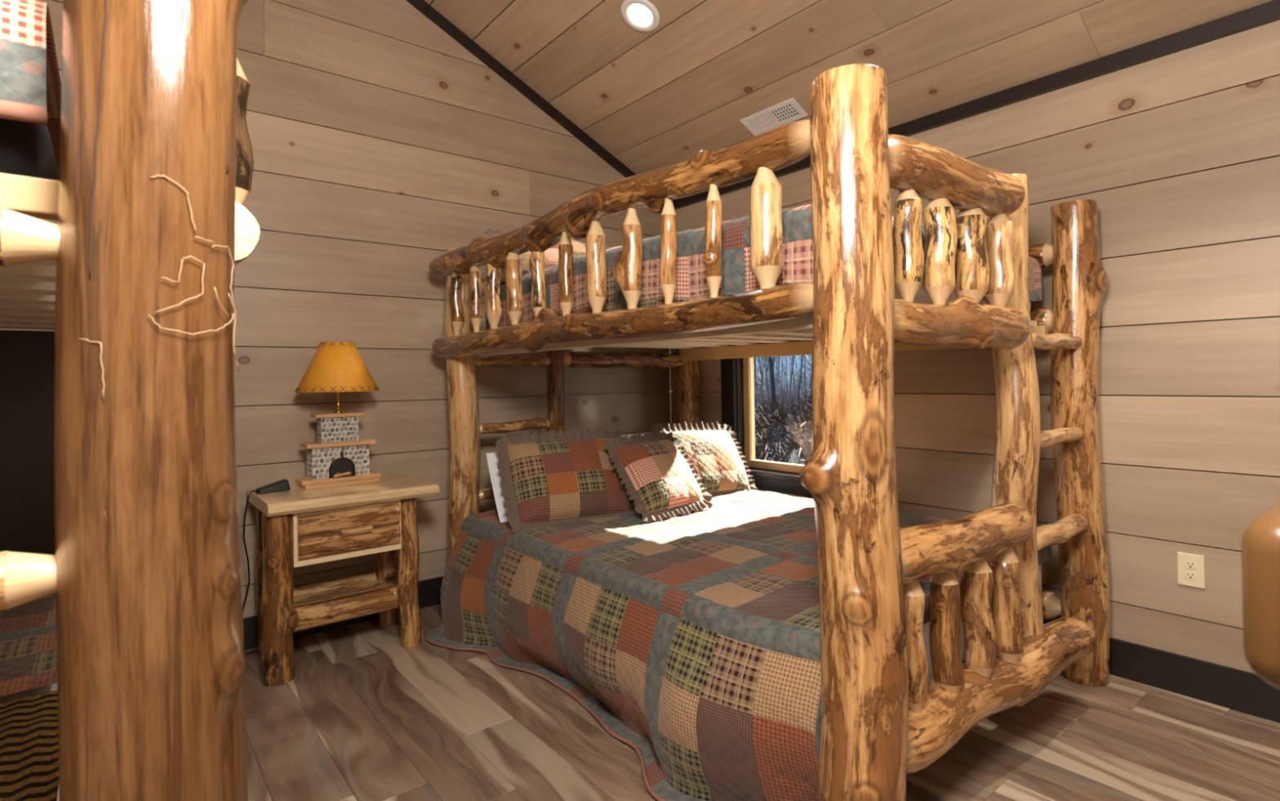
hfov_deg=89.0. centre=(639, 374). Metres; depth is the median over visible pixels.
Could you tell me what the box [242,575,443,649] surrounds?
baseboard
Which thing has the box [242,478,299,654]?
alarm clock
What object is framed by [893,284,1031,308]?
mattress
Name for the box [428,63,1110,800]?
bunk bed
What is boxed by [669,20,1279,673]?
wall
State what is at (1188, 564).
receptacle
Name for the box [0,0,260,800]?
bunk bed
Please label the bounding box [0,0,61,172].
quilt
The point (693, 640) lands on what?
quilt
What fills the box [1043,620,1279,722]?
baseboard
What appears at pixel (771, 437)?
shrub
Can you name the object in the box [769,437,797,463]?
shrub
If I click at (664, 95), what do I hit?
ceiling
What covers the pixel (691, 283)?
quilt
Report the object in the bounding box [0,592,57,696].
quilt
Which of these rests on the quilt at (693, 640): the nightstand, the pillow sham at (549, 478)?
the pillow sham at (549, 478)
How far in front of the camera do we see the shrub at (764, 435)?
15.53 m
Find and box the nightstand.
[247,472,439,686]
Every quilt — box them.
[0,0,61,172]
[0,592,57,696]
[424,489,1051,800]
[485,204,1042,329]
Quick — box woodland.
[668,355,812,437]
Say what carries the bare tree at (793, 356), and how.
on the ground
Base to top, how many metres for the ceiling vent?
0.062 m
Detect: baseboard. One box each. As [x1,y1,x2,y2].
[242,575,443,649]
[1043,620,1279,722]
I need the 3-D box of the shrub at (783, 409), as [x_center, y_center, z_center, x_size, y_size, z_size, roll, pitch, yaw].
[7.091,2.707,31.880,2.172,2.481,2.614,-1,0,33]
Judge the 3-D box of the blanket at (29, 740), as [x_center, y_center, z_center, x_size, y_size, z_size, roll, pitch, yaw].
[-1.463,0.686,0.679,1.280,0.017,0.890,-1,0,-39]
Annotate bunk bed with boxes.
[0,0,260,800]
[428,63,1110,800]
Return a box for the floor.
[244,603,1279,800]
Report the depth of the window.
3.95 m
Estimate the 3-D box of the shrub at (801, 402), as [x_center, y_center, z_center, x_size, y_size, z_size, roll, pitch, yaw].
[6.513,2.585,29.219,2.879,2.833,2.909,-1,0,17]
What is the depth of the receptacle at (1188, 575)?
2.29 m
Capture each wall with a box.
[0,0,671,617]
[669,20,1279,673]
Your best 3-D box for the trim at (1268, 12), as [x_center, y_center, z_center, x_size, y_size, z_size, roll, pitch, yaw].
[1.634,-1.166,2.622,0.030,0.058,4.569,-1,0,-39]
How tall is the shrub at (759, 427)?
3.154 m
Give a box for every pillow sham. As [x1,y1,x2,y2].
[485,228,586,273]
[495,427,638,533]
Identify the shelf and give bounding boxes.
[293,577,391,606]
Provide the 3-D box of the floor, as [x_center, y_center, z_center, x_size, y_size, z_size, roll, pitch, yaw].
[-0.150,1.219,1.149,4.700,0.120,4.600,-1,0,-39]
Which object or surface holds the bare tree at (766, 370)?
on the ground
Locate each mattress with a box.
[0,118,59,180]
[0,682,59,800]
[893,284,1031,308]
[923,564,1041,679]
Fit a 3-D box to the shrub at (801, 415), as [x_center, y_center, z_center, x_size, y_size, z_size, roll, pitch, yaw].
[8.125,2.310,28.477,2.890,3.486,2.854,-1,0,35]
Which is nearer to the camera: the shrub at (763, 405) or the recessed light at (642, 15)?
the recessed light at (642, 15)
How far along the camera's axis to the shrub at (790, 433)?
20.51 m
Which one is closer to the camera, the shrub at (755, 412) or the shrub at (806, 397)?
the shrub at (755, 412)
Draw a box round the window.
[720,357,812,497]
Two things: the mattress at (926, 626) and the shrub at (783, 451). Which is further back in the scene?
the shrub at (783, 451)
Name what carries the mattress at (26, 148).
on the bunk bed at (118, 486)
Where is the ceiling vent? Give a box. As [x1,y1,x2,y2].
[739,97,807,136]
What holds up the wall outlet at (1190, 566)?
attached to the wall at (1178, 153)
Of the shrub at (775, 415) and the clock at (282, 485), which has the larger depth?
the shrub at (775, 415)
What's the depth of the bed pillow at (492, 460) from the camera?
2.96 m
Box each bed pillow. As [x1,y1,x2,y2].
[486,452,508,522]
[621,431,651,438]
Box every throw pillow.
[603,431,712,523]
[650,421,757,496]
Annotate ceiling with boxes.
[423,0,1273,199]
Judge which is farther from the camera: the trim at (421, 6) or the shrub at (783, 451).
the shrub at (783, 451)
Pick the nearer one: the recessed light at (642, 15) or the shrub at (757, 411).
the recessed light at (642, 15)
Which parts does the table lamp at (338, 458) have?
lamp shade, board, board, damper handle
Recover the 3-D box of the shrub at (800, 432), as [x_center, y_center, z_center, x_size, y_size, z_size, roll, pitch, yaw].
[6.171,2.562,21.418,3.113,3.357,3.080,-1,0,-39]
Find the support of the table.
on the floor
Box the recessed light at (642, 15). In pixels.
[620,0,659,32]
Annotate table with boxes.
[1241,499,1279,689]
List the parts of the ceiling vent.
vent frame, vent frame, vent frame, vent frame, vent frame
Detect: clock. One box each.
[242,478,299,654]
[255,478,290,493]
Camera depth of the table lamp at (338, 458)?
2.84 m
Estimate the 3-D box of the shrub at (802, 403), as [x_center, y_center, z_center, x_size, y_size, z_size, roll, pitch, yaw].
[8.096,2.639,29.770,2.715,2.807,3.182,-1,0,-1]
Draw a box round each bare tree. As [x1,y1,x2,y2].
[764,355,778,409]
[768,356,777,436]
[788,355,795,403]
[796,355,804,420]
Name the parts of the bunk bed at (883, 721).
post, rail, ladder post, guard rail, rail, rail, post, post, rail, rail, rail, rail, rail, ladder post, guard rail, rail, post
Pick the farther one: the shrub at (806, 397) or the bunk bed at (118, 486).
the shrub at (806, 397)
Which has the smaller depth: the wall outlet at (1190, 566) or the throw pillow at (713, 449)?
the wall outlet at (1190, 566)
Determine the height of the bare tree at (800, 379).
16.905 m
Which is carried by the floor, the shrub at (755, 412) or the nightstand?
the nightstand
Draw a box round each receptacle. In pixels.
[1184,560,1196,568]
[1184,571,1196,579]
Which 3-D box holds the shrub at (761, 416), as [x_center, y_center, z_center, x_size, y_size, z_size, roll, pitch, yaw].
[5.300,2.901,31.442,2.549,2.100,3.066,-1,0,-21]
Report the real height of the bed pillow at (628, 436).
0.316 m
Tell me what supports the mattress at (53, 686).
on the bunk bed at (118, 486)
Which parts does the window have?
casing, sash rail, sill, sash rail, casing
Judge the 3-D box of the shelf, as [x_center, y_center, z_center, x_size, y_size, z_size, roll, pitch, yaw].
[-1.308,0.971,2.833,0.430,0.024,0.293,-1,0,-39]
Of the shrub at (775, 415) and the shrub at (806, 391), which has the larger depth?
the shrub at (806, 391)
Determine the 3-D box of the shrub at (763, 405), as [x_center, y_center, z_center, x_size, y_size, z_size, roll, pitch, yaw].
[8.303,2.256,40.235,3.168,3.488,3.202,-1,0,14]
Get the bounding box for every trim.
[405,0,635,177]
[672,0,1279,209]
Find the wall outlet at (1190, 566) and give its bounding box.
[1177,551,1204,588]
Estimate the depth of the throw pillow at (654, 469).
2.98 m
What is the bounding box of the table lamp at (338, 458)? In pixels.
[294,341,381,489]
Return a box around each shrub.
[754,398,772,429]
[754,401,812,456]
[754,412,770,448]
[754,412,801,457]
[754,413,764,439]
[754,416,779,440]
[755,386,795,426]
[755,419,812,464]
[755,426,809,464]
[755,436,791,460]
[756,441,812,462]
[760,412,812,462]
[762,393,812,448]
[764,405,801,429]
[767,410,812,454]
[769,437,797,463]
[773,408,812,461]
[779,422,812,464]
[786,403,812,432]
[787,382,812,419]
[790,395,812,431]
[791,396,812,420]
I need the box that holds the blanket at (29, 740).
[0,689,58,800]
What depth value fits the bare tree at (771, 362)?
29.79 m
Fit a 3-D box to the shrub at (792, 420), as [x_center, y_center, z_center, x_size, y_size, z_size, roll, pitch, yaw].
[6.634,2.759,25.584,3.614,2.708,3.004,-1,0,-27]
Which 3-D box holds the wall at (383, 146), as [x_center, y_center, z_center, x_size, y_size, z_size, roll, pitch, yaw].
[-1.674,-0.576,2.999,4.700,3.539,0.140,-1,0,-39]
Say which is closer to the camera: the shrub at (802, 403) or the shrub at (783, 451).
the shrub at (783, 451)
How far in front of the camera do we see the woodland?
45.60 m
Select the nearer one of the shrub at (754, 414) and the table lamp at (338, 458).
the table lamp at (338, 458)
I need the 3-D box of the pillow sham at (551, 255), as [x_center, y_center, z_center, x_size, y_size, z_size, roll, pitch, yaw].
[-0.409,-0.590,3.265,0.664,0.294,0.381,-1,0,-39]
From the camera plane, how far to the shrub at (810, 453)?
16.98 m
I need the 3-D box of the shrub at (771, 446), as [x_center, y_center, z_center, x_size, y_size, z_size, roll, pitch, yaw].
[3.993,2.698,18.263,2.798,2.929,3.366,-1,0,31]

